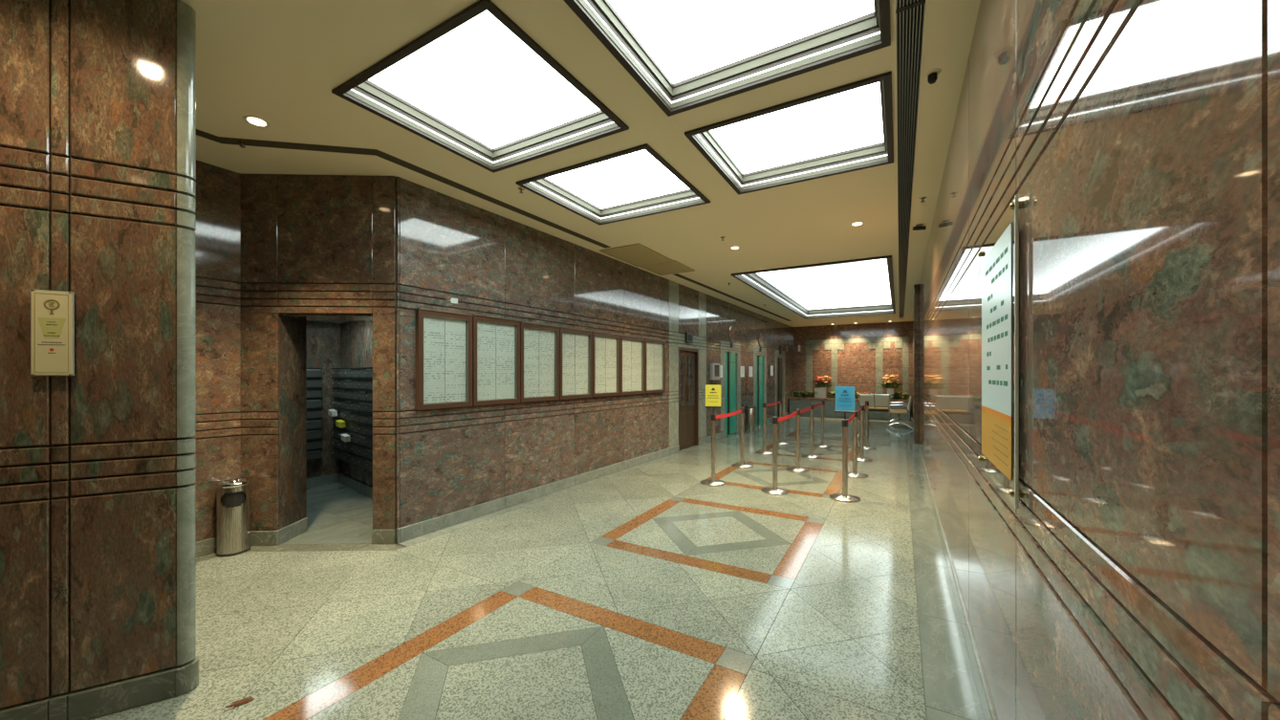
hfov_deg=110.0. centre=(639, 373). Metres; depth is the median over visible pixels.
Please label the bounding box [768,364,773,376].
display box
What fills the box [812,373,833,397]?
flower vase
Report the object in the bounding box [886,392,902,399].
potted plant
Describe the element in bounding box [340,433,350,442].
envelope
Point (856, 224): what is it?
recessed light
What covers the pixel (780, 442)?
post
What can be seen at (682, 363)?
grille
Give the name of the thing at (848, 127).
ceiling light
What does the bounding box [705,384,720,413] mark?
notice
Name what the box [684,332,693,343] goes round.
box
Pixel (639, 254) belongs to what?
access hatch
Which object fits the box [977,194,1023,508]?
notice board
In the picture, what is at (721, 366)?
notice sheet
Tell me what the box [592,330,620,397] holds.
board
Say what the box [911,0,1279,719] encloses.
wall
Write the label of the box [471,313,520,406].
board
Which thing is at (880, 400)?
bench
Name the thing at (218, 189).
wall
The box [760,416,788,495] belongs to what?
post
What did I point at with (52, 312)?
plaque
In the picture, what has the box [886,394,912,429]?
chair
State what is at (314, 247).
wall
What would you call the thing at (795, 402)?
reception desk
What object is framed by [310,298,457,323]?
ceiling
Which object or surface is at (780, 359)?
door
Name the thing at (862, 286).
ceiling light
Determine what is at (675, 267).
access hatch
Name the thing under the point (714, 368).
display box
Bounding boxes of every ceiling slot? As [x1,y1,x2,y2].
[195,129,610,248]
[673,273,791,321]
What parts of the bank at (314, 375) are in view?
letterbox door, letterbox door, letterbox door, letterbox door, letterbox door, letterbox door, letterbox door, letterbox door, letterbox door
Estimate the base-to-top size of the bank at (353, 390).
1.197 m
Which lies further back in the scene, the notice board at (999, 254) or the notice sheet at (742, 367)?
the notice sheet at (742, 367)
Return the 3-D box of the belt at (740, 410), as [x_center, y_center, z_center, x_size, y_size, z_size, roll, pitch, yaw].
[1.336,0.605,6.726,0.003,0.070,1.252,0,0,30]
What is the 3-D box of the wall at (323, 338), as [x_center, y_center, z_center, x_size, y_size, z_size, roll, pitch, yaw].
[-4.715,0.375,5.447,0.220,2.250,2.300,0,0,30]
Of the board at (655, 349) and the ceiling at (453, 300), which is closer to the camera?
the ceiling at (453, 300)
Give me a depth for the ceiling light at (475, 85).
3.04 m
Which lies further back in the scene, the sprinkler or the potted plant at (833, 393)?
the potted plant at (833, 393)
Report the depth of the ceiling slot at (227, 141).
3.57 m
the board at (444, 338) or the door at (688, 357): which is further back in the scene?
the door at (688, 357)
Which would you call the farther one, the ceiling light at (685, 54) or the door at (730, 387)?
the door at (730, 387)
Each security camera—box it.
[912,223,926,230]
[923,67,941,84]
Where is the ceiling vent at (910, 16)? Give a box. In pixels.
[892,0,928,318]
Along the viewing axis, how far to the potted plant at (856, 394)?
15.21 m
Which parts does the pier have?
marble panel, marble panel, marble panel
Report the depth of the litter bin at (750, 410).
11.81 m
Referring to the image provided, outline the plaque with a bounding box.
[30,288,75,375]
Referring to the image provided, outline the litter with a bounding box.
[223,695,254,711]
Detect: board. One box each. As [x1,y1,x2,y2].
[415,307,473,410]
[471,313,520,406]
[520,321,560,402]
[559,325,593,399]
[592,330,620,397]
[620,334,645,394]
[645,337,666,393]
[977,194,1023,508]
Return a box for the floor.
[89,415,983,719]
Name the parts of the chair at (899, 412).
seat, armrest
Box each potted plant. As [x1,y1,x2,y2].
[790,390,808,397]
[803,390,816,397]
[825,390,835,397]
[854,391,868,398]
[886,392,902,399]
[894,390,910,399]
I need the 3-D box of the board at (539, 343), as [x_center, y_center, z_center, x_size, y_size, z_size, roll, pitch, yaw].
[-1.212,-0.136,5.432,0.062,0.932,0.649,0,0,32]
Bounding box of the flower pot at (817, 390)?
[814,388,820,397]
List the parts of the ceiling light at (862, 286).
trim, luminous panel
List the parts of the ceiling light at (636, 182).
frame, frame, frame, luminous panel, trim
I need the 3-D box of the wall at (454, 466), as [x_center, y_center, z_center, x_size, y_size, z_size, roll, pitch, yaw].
[1.663,-0.125,10.459,0.334,3.250,15.045,0,0,32]
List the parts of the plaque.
pale panel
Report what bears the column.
on the floor
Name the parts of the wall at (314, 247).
marble panel, marble panel, marble panel, marble panel, marble panel, marble panel, marble panel, marble panel, marble panel, marble panel, marble panel, marble panel, marble panel, marble panel, marble panel, marble panel, marble panel, marble panel, marble panel, marble panel, marble panel, marble panel, marble panel, marble panel, marble panel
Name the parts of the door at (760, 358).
frame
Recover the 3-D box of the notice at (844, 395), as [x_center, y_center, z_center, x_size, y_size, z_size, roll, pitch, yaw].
[2.469,0.350,5.400,0.216,0.400,0.024,0,0,27]
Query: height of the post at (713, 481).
0.950 m
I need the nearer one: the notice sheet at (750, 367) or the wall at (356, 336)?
the wall at (356, 336)
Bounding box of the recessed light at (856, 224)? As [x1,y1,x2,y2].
[850,221,864,226]
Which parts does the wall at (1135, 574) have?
marble panel, marble panel, marble panel, marble panel, marble panel, marble panel, marble panel, marble panel, marble panel, marble panel, marble panel, marble panel, marble panel, marble panel, marble panel, marble panel, marble panel, marble panel, marble panel, marble panel, marble panel, marble panel, marble panel, marble panel, marble panel, marble panel, marble panel, marble panel, marble panel, marble panel, marble panel, marble panel, marble panel, marble panel, marble panel, marble panel, marble panel, marble panel, marble panel, marble panel, marble panel, marble panel, marble panel, marble panel, marble panel, marble panel, marble panel, marble panel, marble panel, marble panel, marble panel, marble panel, marble panel, marble panel, marble panel, marble panel, marble panel, marble panel, marble panel, marble panel, marble panel, marble panel, marble panel, marble panel, marble panel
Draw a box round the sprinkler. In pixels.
[238,140,246,148]
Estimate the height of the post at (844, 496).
0.950 m
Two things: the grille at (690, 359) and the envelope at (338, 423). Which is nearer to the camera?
the envelope at (338, 423)
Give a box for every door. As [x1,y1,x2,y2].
[677,347,698,449]
[723,349,737,435]
[755,353,764,426]
[776,356,783,417]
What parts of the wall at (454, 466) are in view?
marble panel, marble panel, marble panel, marble panel, marble panel, marble panel, marble panel, marble panel, marble panel, marble panel, marble panel, marble panel, marble panel, marble panel, marble panel, marble panel, marble panel, marble panel, marble panel, marble panel, marble panel, marble panel, marble panel, marble panel, marble panel, marble panel, marble panel, marble panel, marble panel, marble panel, marble panel, marble panel, marble panel, marble panel, marble panel, marble panel, marble panel, marble panel, marble panel, marble panel, marble panel, marble panel, marble panel, marble panel, marble panel, marble panel, marble panel, marble panel, marble panel, marble panel, marble panel, marble panel, marble panel, marble panel, marble panel, marble panel, marble panel, marble panel, marble panel, marble panel, marble panel, marble panel, marble panel, marble panel, marble panel, marble panel, marble panel, marble panel, marble panel, marble panel, marble panel, marble panel, marble panel, marble panel, marble panel, marble panel, marble panel, marble panel, marble panel, marble panel, marble panel, marble panel, marble panel, marble panel, marble panel, marble panel, marble panel, marble panel, marble panel, marble panel, marble panel, marble panel, marble panel, marble panel, marble panel, marble panel, marble panel, marble panel, marble panel, marble panel, marble panel, marble panel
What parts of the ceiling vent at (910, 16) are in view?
edge trim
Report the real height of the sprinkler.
0.041 m
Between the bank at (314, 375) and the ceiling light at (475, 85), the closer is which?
the ceiling light at (475, 85)
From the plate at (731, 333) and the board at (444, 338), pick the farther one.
the plate at (731, 333)
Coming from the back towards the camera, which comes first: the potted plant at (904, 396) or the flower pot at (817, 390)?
the flower pot at (817, 390)
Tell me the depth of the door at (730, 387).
11.21 m
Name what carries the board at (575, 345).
attached to the wall at (454, 466)
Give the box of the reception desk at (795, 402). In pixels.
[789,396,910,420]
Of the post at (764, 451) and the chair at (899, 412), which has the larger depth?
the chair at (899, 412)
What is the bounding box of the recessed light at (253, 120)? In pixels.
[242,115,270,128]
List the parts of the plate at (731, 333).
plate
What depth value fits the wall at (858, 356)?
15.73 m
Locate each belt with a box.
[715,409,741,418]
[766,400,780,406]
[778,411,797,421]
[800,405,811,412]
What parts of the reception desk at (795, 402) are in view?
panel, panel, panel, panel, panel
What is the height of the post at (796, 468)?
0.950 m
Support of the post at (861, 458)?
on the floor
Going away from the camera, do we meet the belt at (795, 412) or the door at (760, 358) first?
the belt at (795, 412)
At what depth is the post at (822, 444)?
9.23 m
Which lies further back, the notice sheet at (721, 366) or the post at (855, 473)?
the notice sheet at (721, 366)
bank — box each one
[306,368,323,460]
[331,367,373,471]
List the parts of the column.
marble panel, marble panel, marble panel, marble panel, marble panel, marble panel, marble panel, marble panel, marble panel, marble panel, marble panel, marble panel, marble panel, marble panel, marble panel, marble panel, marble panel, marble panel, marble panel, marble panel, marble panel, marble panel, marble panel, marble panel, marble panel, marble panel, marble panel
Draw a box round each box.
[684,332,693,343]
[709,363,719,380]
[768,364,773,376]
[779,344,782,354]
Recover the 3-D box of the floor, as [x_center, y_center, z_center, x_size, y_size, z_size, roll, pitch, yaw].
[0.174,1.560,7.931,8.750,0.120,21.500,0,0,30]
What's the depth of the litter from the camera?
2.04 m
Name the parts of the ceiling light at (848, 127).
trim, luminous panel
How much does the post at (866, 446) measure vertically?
0.950 m
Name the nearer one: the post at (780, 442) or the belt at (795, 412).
the belt at (795, 412)
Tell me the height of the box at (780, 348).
0.330 m
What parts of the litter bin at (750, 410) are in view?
lid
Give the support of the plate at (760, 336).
attached to the wall at (454, 466)
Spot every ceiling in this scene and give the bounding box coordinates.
[177,0,980,326]
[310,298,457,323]
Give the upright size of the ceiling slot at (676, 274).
0.004 m
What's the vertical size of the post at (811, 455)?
0.950 m
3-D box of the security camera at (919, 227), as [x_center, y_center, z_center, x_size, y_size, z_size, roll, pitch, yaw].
[3.281,-1.720,5.265,0.126,0.061,0.070,0,0,12]
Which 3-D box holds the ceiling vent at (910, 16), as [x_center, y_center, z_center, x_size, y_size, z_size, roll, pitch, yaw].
[4.174,-1.772,7.116,0.144,0.056,16.100,0,0,30]
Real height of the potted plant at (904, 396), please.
0.347 m
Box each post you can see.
[700,413,725,485]
[732,407,753,468]
[755,402,772,454]
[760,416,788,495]
[777,399,788,444]
[786,409,809,472]
[802,404,822,458]
[814,400,831,447]
[829,419,860,501]
[847,411,867,477]
[850,405,872,461]
[857,400,876,449]
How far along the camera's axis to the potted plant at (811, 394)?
15.95 m
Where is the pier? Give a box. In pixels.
[912,283,919,451]
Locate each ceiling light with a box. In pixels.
[331,0,629,173]
[515,143,710,225]
[563,0,890,116]
[684,70,893,195]
[731,255,895,318]
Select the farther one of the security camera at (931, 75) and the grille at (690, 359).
the grille at (690, 359)
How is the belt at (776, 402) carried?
attached to the post at (780, 442)
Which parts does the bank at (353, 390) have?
letterbox door, letterbox door, letterbox door, letterbox door, letterbox door, letterbox door, letterbox door, letterbox door, letterbox door, letterbox door, letterbox door, letterbox door, letterbox door, letterbox door, letterbox door, letterbox door, letterbox door, letterbox door, letterbox door, letterbox door, letterbox door, letterbox door, letterbox door, letterbox door, letterbox door, letterbox door, letterbox door, letterbox door, letterbox door, letterbox door, letterbox door, letterbox door, letterbox door, letterbox door, letterbox door, letterbox door, letterbox door, letterbox door, letterbox door, letterbox door, letterbox door, letterbox door, letterbox door, letterbox door, letterbox door, letterbox door, letterbox door, letterbox door, letterbox door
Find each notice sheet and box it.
[719,365,722,377]
[740,366,744,376]
[749,366,752,376]
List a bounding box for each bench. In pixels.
[858,393,890,423]
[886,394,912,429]
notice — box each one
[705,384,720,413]
[835,386,854,419]
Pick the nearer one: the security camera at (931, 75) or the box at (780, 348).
the security camera at (931, 75)
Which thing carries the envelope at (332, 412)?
in the bank at (353, 390)
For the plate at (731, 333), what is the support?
attached to the wall at (454, 466)
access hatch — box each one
[599,242,673,266]
[640,260,694,275]
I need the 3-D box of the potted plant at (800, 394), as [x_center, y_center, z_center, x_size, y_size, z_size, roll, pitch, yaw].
[5.776,0.758,16.274,0.647,0.272,0.682,0,0,-4]
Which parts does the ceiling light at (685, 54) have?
trim, luminous panel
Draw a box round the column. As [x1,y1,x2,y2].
[0,0,198,719]
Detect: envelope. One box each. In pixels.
[327,409,337,416]
[335,419,345,427]
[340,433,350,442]
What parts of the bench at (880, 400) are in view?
backrest, seat, backrest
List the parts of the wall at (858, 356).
marble panel, marble panel, marble panel, marble panel, marble panel, marble panel, marble panel, marble panel, marble panel, marble panel, marble panel, marble panel, marble panel, marble panel, marble panel, marble panel, marble panel, marble panel, marble panel, marble panel, marble panel, marble panel, marble panel, marble panel, marble panel, marble panel, marble panel, marble panel, marble panel, marble panel, marble panel, marble panel, marble panel, marble panel, marble panel, marble panel, marble panel, marble panel, marble panel, marble panel, marble panel, marble panel, marble panel, marble panel, marble panel, marble panel, marble panel, marble panel, marble panel, marble panel, marble panel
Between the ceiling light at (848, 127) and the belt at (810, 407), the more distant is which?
the belt at (810, 407)
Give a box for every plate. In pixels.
[728,325,735,347]
[758,332,762,351]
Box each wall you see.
[191,160,241,557]
[240,173,395,545]
[306,320,340,488]
[339,320,372,498]
[395,176,793,542]
[792,321,911,418]
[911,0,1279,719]
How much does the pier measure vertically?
3.250 m
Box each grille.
[679,361,685,401]
[688,357,694,404]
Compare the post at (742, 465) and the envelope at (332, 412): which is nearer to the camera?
the envelope at (332, 412)
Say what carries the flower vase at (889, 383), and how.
on the reception desk at (795, 402)
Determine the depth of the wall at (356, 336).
5.79 m
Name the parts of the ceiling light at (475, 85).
frame, frame, frame, luminous panel, trim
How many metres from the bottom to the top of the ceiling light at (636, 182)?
0.218 m
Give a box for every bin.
[215,477,251,557]
[745,405,756,431]
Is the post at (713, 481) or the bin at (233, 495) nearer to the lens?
the bin at (233, 495)
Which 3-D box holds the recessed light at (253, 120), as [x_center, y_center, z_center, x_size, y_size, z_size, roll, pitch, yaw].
[-2.659,-1.747,3.111,0.144,0.006,0.144,0,0,30]
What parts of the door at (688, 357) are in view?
kick panel, dark glass, kick panel, dark glass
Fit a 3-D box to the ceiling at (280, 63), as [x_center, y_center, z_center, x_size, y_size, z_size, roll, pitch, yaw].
[0.285,-2.100,7.924,8.750,0.700,21.600,0,0,30]
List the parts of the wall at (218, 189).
marble panel, marble panel, marble panel, marble panel, marble panel, marble panel, marble panel, marble panel, marble panel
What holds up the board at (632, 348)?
attached to the wall at (454, 466)
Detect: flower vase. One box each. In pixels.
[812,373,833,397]
[879,369,900,399]

